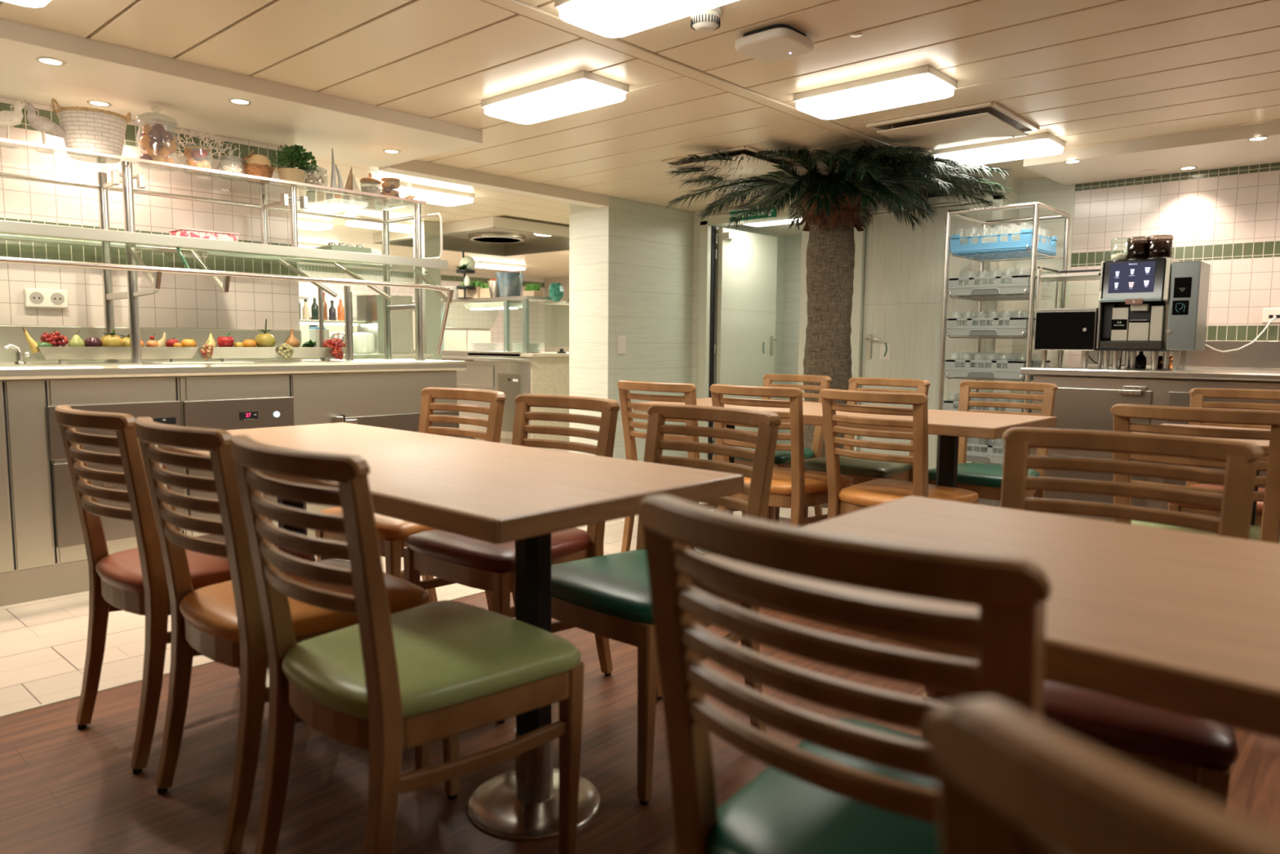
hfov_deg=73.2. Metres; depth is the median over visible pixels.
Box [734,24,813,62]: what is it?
wireless access point
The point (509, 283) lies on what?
metal bucket
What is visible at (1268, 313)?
wall outlet
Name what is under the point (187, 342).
orange
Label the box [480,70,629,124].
ceiling lamp
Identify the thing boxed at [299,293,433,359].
glass cabinet
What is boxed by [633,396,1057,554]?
dining table
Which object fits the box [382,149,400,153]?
recessed light
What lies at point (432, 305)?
steel pillar
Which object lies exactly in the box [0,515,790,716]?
trim
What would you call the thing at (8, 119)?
bird figurine
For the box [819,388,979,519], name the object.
dining chair
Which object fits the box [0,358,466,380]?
countertop
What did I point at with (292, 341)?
onion
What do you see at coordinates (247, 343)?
orange
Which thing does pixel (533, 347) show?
plate stack
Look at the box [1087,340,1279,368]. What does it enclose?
backsplash
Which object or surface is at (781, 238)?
door frame
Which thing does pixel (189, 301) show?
wall
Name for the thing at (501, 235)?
extractor hood
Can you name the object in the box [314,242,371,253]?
serving tray
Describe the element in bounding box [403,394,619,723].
dining chair
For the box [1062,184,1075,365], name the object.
trim
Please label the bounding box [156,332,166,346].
gourd
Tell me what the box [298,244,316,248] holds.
diffuser
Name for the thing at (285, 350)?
grapes
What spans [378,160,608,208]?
beam
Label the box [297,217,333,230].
ceiling lamp
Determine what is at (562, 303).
shelf
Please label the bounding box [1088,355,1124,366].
power cable
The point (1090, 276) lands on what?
shelf
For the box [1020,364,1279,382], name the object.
countertop
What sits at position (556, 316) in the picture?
wall
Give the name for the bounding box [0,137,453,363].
gantry
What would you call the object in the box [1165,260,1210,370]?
dispenser
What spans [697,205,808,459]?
door frame
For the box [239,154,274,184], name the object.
bread basket
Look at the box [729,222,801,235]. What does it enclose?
ceiling
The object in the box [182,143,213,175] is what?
jar
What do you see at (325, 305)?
sauce bottle
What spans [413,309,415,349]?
unit
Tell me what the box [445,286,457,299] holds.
planter
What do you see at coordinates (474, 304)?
heat lamp
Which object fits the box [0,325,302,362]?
backsplash
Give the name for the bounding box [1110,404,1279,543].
dining chair
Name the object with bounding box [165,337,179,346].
apple
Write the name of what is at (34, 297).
socket
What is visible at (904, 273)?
door
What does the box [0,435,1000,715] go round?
floor
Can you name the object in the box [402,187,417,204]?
spice jar
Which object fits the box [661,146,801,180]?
ceiling vent
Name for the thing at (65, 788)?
floor
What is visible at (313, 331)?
tub
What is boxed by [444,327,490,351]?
unit
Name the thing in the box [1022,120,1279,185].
ceiling soffit
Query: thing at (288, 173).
pot
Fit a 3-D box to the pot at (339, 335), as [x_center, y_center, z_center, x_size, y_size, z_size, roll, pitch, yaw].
[-2.581,-0.722,7.397,0.160,0.190,0.160,5,7,42]
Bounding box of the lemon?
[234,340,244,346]
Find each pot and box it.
[274,166,307,189]
[328,331,345,354]
[352,332,374,354]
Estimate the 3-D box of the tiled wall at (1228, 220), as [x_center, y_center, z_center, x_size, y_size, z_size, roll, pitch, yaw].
[4.695,-0.398,4.094,4.956,2.160,0.100,5,7,42]
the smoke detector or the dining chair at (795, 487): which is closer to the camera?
the smoke detector
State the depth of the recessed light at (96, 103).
3.86 m
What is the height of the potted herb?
0.218 m
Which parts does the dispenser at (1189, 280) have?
leg, leg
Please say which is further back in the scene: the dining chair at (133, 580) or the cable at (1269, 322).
the cable at (1269, 322)
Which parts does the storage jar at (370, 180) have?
lid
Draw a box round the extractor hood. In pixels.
[373,215,568,256]
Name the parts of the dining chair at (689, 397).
leg, rail, leg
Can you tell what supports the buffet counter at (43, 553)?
on the floor at (43, 642)
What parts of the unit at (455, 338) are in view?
door, door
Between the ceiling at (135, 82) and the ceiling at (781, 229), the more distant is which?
the ceiling at (781, 229)
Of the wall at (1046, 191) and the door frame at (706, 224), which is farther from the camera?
the door frame at (706, 224)
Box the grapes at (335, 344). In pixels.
[322,337,345,359]
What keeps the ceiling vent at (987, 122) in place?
in the ceiling at (1085, 73)
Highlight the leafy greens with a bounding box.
[302,339,319,346]
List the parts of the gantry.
post, post, knob, bracket leg, shelf rail, shelf glass, knob, shelf rail, rail, bracket leg, post, post, thin post, thin post, thin post, post, post, bracket leg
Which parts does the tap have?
spout, handle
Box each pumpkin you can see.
[100,329,122,346]
[117,333,129,346]
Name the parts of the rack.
post, post, frame, post, post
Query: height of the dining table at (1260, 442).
0.750 m
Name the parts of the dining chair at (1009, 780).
leg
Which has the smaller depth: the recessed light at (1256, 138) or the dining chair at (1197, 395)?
the dining chair at (1197, 395)
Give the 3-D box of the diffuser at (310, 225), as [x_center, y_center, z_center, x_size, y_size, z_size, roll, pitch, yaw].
[-3.230,-1.877,7.977,0.300,0.031,0.700,5,7,42]
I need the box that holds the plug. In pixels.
[849,32,862,37]
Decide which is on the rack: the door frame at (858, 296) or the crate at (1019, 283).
the crate at (1019, 283)
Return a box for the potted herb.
[267,143,318,189]
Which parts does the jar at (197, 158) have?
lid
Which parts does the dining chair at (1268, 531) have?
leg, rail, seat, leg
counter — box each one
[0,325,466,606]
[413,349,533,439]
[467,348,568,448]
[1020,340,1279,521]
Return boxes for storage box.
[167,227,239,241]
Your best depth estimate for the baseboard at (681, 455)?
7.47 m
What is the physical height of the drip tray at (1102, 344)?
0.038 m
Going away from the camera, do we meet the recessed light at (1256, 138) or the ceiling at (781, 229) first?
the recessed light at (1256, 138)
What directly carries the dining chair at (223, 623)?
on the floor at (65, 788)
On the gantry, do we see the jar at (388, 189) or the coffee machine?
the jar at (388, 189)
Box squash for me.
[245,149,271,166]
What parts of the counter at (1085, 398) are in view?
drawer, drawer, drawer, latch plate, drawer, drawer, door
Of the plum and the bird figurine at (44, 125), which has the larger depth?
the plum
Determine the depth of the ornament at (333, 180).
4.52 m
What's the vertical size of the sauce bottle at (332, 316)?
0.180 m
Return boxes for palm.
[662,139,1015,507]
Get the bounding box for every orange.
[180,337,196,346]
[242,337,257,346]
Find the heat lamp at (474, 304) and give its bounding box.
[462,301,522,308]
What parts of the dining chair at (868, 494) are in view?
leg, rail, seat frame, seat, leg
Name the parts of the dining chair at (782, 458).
leg, seat, leg, seat frame, leg, rail, leg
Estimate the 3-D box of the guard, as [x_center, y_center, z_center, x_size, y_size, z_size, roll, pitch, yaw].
[-0.607,-1.205,10.529,2.280,0.567,3.900,5,7,42]
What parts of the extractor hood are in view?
panel, panel, panel, panel, panel, panel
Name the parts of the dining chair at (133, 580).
leg, rail, leg, seat frame, seat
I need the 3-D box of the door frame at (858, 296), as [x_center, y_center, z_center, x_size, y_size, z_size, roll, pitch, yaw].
[1.992,-0.564,6.097,1.060,2.060,0.085,5,7,42]
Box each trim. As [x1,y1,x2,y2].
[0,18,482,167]
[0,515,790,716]
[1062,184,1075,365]
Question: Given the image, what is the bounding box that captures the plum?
[84,337,102,346]
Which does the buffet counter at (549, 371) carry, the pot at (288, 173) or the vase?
the vase
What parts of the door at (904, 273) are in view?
lock plate, handle, notice plate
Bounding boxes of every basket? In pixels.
[51,97,131,164]
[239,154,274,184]
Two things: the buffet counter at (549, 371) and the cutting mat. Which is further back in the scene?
the buffet counter at (549, 371)
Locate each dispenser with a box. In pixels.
[1033,266,1102,368]
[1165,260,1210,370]
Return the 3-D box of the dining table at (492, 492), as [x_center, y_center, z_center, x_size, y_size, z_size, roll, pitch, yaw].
[-0.657,0.442,2.301,1.762,0.750,0.705,5,7,42]
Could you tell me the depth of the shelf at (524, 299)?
8.93 m
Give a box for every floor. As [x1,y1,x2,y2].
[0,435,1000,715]
[0,516,1279,853]
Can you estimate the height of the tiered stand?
0.501 m
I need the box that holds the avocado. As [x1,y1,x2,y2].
[36,342,53,346]
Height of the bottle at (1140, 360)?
0.095 m
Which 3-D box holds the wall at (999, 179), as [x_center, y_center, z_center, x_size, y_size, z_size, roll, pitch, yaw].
[1.450,-0.671,6.637,2.600,2.160,0.100,5,7,42]
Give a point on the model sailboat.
(351, 184)
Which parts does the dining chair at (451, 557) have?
leg, seat, seat frame, leg, leg, rail, leg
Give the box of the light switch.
[617,335,626,354]
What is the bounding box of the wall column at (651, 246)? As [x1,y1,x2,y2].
[569,196,693,461]
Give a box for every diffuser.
[297,221,332,230]
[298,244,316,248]
[345,220,413,232]
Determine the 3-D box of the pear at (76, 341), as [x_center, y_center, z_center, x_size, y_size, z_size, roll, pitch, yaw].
[-2.474,-0.382,3.783,0.062,0.086,0.061,5,7,42]
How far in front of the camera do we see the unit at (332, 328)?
11.29 m
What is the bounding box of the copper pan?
[1150,355,1180,368]
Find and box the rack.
[935,201,1071,467]
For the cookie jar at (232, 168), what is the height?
0.139 m
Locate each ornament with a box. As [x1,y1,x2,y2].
[162,127,240,181]
[328,148,346,195]
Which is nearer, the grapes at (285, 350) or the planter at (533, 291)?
the grapes at (285, 350)
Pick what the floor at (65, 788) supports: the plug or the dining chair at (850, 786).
the dining chair at (850, 786)
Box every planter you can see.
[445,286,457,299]
[457,280,484,297]
[480,283,490,297]
[523,283,542,296]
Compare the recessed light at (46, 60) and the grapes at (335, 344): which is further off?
the grapes at (335, 344)
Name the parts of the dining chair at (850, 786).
leg, seat, rail, leg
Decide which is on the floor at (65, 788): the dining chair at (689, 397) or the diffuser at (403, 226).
the dining chair at (689, 397)
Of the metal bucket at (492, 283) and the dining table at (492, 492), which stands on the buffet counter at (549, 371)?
the metal bucket at (492, 283)
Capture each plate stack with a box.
[466,342,503,351]
[511,342,545,352]
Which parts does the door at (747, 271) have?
lock plate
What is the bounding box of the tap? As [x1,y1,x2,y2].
[4,343,31,364]
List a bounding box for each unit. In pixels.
[298,296,309,346]
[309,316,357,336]
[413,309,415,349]
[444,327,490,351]
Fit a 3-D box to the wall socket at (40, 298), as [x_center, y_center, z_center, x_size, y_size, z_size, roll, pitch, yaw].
[-2.692,-0.583,3.906,0.034,0.082,0.164,5,7,42]
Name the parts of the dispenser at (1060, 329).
leg, leg, door, leg, leg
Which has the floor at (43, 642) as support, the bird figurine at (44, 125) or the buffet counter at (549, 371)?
the buffet counter at (549, 371)
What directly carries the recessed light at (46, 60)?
in the ceiling at (135, 82)
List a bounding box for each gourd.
[22,326,39,353]
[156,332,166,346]
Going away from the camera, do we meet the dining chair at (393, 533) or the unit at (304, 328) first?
the dining chair at (393, 533)
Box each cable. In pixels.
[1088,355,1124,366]
[1204,315,1276,352]
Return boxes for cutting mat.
[152,361,253,364]
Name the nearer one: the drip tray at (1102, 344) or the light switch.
the drip tray at (1102, 344)
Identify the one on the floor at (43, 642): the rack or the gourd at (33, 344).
the rack
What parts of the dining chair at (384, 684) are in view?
leg, rail, leg, seat frame, seat, leg, leg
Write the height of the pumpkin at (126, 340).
0.090 m
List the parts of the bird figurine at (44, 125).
leg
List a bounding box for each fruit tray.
[27,346,199,363]
[196,346,345,361]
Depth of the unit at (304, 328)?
10.97 m
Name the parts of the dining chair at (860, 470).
leg, leg, seat frame, seat, rail, leg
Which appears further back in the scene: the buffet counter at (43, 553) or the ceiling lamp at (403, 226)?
the ceiling lamp at (403, 226)
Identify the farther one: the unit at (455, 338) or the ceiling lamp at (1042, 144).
the unit at (455, 338)
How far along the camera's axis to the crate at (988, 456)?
5.19 m
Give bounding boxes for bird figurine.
[0,100,39,148]
[8,102,66,154]
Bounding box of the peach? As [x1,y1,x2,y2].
[140,339,144,346]
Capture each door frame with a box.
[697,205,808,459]
[851,189,1004,501]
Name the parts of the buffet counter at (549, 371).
pan handle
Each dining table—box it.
[137,422,744,840]
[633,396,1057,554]
[692,495,1279,739]
[1132,422,1270,524]
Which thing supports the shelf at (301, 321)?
attached to the glass cabinet
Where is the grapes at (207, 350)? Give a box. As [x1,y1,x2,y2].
[200,340,213,360]
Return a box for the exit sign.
[729,205,776,222]
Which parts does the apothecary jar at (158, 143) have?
lid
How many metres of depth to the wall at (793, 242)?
8.43 m
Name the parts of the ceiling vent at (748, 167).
frame, deflector plate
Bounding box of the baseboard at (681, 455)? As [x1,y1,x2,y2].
[640,453,687,461]
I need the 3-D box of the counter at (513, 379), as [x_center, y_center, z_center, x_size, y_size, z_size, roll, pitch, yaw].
[-1.652,-0.383,9.149,2.188,0.850,0.850,5,7,42]
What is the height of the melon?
0.158 m
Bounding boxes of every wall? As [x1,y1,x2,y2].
[0,94,300,330]
[297,262,544,351]
[544,276,568,351]
[691,173,1005,398]
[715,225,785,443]
[780,234,801,444]
[990,174,1020,500]
[1009,177,1071,403]
[1065,162,1279,365]
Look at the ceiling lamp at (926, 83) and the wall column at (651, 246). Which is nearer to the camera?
the ceiling lamp at (926, 83)
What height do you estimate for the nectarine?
0.056 m
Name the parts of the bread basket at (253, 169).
handle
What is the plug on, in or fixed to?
attached to the ceiling at (1085, 73)
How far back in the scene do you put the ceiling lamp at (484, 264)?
12.27 m
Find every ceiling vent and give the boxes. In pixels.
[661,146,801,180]
[866,102,1039,151]
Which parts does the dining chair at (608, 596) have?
seat, seat frame, leg, leg, rail, leg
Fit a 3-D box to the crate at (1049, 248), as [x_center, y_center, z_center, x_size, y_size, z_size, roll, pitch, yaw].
[2.215,-1.106,5.248,0.472,0.112,0.480,5,7,42]
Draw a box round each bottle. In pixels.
[302,299,310,319]
[311,295,318,319]
[323,291,327,319]
[328,300,336,320]
[337,296,344,320]
[1134,351,1146,368]
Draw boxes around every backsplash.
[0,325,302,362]
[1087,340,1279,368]
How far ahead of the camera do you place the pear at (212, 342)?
4.22 m
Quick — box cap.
[1139,168,1159,173]
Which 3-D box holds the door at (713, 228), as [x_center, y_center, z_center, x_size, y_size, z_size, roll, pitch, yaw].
[0.617,-0.686,7.390,0.010,2.030,0.055,5,7,42]
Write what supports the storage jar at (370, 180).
on the gantry
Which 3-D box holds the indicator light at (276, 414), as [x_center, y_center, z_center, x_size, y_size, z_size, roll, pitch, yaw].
[-1.729,-0.060,4.102,0.005,0.029,0.029,5,7,42]
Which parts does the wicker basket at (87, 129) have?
handle, handle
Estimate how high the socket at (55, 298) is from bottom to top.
0.054 m
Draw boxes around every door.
[707,226,715,460]
[712,227,777,446]
[858,200,992,469]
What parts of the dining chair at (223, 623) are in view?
leg, rail, leg, seat frame, seat, leg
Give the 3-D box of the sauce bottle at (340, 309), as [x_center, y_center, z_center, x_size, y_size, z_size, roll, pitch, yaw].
[-2.695,-1.063,7.759,0.060,0.216,0.058,5,7,42]
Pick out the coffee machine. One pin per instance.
(1134, 295)
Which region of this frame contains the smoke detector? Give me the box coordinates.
[689,6,721,32]
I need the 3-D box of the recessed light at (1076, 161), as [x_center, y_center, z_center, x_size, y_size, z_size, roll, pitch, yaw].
[2.467,-1.512,4.913,0.096,0.005,0.096,5,7,42]
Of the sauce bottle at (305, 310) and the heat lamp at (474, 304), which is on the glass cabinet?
the sauce bottle at (305, 310)
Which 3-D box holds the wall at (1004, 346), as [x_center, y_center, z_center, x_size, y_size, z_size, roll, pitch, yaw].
[2.486,-0.591,5.893,0.060,2.160,0.380,5,7,42]
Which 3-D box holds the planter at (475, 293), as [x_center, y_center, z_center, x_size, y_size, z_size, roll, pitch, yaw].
[-1.829,-1.490,9.382,0.358,0.200,0.128,5,7,42]
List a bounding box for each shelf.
[299,319,365,324]
[413,295,552,304]
[544,301,568,305]
[1035,307,1098,311]
[1040,272,1100,281]
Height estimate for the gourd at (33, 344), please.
0.113 m
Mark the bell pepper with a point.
(222, 341)
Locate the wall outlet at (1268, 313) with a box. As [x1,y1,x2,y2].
[1262,308,1279,322]
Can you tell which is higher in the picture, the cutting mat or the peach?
the peach
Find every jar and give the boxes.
[134,106,178,170]
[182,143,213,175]
[218,150,244,179]
[302,166,328,192]
[360,172,381,199]
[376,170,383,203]
[380,177,400,200]
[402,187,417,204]
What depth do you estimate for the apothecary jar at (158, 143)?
3.85 m
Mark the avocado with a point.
(39, 344)
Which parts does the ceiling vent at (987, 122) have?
deflector plate, frame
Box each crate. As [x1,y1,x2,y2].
[943,397,1032,413]
[944,359,1050,379]
[946,317,1035,336]
[948,275,1054,298]
[949,228,1057,259]
[966,437,1004,463]
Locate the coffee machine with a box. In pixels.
[1096,235,1179,369]
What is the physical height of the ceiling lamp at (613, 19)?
0.062 m
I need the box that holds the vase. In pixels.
[548,282,564,301]
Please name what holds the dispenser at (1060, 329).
on the counter at (1085, 398)
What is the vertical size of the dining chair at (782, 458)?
0.870 m
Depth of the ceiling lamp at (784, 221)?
7.21 m
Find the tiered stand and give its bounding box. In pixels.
[454,251,475,298]
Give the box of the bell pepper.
[216,331,234,346]
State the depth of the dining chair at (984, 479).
4.09 m
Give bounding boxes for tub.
[309,327,328,346]
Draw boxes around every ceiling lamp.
[0,0,50,7]
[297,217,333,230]
[297,242,328,248]
[343,215,413,232]
[369,182,475,206]
[475,261,526,271]
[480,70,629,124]
[554,0,737,38]
[744,217,801,226]
[792,65,957,119]
[932,132,1065,167]
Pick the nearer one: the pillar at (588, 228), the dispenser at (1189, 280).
the dispenser at (1189, 280)
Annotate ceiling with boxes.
[0,0,1279,278]
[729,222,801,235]
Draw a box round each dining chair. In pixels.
[54,404,315,773]
[134,417,430,853]
[231,434,583,853]
[315,386,506,611]
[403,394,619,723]
[551,403,781,804]
[617,380,746,551]
[638,494,1051,853]
[709,383,853,526]
[712,373,831,523]
[802,377,930,525]
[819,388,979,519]
[921,426,1264,806]
[922,696,1279,853]
[928,380,1057,512]
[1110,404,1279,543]
[1168,387,1279,525]
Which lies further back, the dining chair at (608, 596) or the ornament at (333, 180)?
the ornament at (333, 180)
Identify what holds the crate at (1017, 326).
on the rack
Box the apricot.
[173,340,182,346]
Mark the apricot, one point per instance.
(175, 344)
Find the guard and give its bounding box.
[413,295,568,353]
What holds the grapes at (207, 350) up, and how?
in the fruit tray at (224, 353)
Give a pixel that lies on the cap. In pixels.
(1152, 171)
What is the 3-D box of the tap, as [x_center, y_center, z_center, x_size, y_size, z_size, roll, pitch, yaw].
[-2.569,-0.302,3.556,0.042,0.085,0.088,5,7,42]
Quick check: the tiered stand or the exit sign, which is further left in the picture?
the tiered stand
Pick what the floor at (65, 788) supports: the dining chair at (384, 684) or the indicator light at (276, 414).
the dining chair at (384, 684)
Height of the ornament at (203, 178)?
0.247 m
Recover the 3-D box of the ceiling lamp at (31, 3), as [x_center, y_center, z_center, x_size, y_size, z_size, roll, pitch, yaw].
[-1.784,-1.344,2.447,0.700,0.062,0.300,5,7,42]
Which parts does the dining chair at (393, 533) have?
leg, seat frame, seat, leg, leg, rail, leg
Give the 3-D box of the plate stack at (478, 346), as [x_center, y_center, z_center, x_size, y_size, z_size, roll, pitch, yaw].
[-1.661,-0.852,9.230,0.400,0.097,0.400,5,7,42]
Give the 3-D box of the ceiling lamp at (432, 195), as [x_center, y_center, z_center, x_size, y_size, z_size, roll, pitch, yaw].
[-1.611,-1.727,6.398,0.330,0.062,0.720,5,7,42]
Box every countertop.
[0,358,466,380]
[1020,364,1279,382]
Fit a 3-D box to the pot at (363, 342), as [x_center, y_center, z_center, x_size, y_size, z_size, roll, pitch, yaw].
[-2.434,-0.737,7.559,0.200,0.190,0.200,5,7,42]
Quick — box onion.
[284,328,299,346]
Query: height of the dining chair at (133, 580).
0.870 m
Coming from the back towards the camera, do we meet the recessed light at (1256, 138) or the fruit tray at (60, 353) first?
the recessed light at (1256, 138)
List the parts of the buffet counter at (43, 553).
panel, panel, panel, control panel, door, panel, door, panel, control panel, strip handle, panel, door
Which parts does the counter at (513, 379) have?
drawer, drawer, drawer, tray rail, door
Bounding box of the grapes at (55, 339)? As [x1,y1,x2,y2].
[40,329,68,346]
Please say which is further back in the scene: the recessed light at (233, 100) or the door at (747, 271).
the door at (747, 271)
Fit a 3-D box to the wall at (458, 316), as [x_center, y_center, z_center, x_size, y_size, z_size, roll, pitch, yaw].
[-6.016,-1.107,10.509,0.100,2.160,12.800,5,7,42]
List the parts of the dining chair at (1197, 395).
leg, leg, seat, seat frame, rail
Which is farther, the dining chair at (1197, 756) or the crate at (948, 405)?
the crate at (948, 405)
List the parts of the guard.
post, post, post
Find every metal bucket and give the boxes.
[487,278,499,297]
[495,269,524,297]
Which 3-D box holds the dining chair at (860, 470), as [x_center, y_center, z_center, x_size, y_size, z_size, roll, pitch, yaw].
[1.140,0.195,4.364,0.474,0.870,0.542,6,8,44]
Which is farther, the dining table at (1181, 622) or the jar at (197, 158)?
the jar at (197, 158)
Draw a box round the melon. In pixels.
[254,319,275,346]
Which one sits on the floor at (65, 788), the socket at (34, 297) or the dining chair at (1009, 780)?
the dining chair at (1009, 780)
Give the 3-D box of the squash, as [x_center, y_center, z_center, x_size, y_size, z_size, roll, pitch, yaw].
[-1.872,-1.291,4.228,0.116,0.129,0.116,5,7,42]
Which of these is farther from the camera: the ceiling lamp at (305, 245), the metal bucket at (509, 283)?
the ceiling lamp at (305, 245)
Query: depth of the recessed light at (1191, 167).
5.05 m
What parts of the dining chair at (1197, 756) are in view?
leg, leg, seat frame, seat, rail, leg, leg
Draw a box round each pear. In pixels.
[68,330,84,346]
[205,333,217,346]
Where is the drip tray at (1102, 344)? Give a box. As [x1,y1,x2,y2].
[1098,341,1164,348]
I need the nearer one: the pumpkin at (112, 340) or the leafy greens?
the pumpkin at (112, 340)
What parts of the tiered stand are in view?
stem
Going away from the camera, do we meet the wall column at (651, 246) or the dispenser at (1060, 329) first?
the dispenser at (1060, 329)
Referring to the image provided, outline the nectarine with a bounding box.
[146,338,158,346]
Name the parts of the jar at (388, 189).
lid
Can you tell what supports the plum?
in the fruit tray at (60, 353)
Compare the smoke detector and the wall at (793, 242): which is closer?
the smoke detector
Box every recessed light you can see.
[35,56,66,66]
[86,100,111,106]
[227,97,251,105]
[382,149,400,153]
[1063,159,1081,164]
[1178,165,1197,169]
[1246,136,1269,141]
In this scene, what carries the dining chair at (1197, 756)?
on the floor at (65, 788)
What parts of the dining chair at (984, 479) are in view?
leg, seat frame, seat, rail, leg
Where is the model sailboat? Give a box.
[343,166,361,197]
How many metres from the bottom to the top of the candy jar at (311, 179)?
0.162 m
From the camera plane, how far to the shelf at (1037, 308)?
4.74 m
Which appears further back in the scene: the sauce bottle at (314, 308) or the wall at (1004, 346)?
the sauce bottle at (314, 308)
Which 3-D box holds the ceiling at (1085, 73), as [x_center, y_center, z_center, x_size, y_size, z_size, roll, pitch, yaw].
[-0.633,-1.683,5.413,14.800,0.063,13.029,5,7,42]
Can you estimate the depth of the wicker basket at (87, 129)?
3.62 m
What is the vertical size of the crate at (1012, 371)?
0.105 m
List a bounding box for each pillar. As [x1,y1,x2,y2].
[413,221,441,359]
[568,206,608,455]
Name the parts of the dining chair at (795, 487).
leg, rail, leg, seat frame, leg, seat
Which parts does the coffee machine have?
panel, trim, leg, leg, info plate, leg, panel, hopper lid, leg, leg, drip panel, hopper lid, spout, leg, panel, hopper lid, leg, panel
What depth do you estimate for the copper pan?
4.75 m
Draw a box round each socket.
[23,288,68,308]
[29,292,44,303]
[50,293,64,304]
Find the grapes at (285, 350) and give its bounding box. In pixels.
[277,338,293,359]
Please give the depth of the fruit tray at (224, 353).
4.36 m
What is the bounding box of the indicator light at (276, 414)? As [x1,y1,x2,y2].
[273,411,279,417]
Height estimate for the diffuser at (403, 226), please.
0.031 m
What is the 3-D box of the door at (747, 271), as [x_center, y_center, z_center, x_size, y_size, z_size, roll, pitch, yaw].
[0.963,-0.711,7.679,0.124,2.010,0.859,5,7,42]
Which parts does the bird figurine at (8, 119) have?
leg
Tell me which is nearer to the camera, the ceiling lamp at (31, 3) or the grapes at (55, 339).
the ceiling lamp at (31, 3)
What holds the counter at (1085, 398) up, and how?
on the floor at (43, 642)
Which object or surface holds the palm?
on the floor at (43, 642)

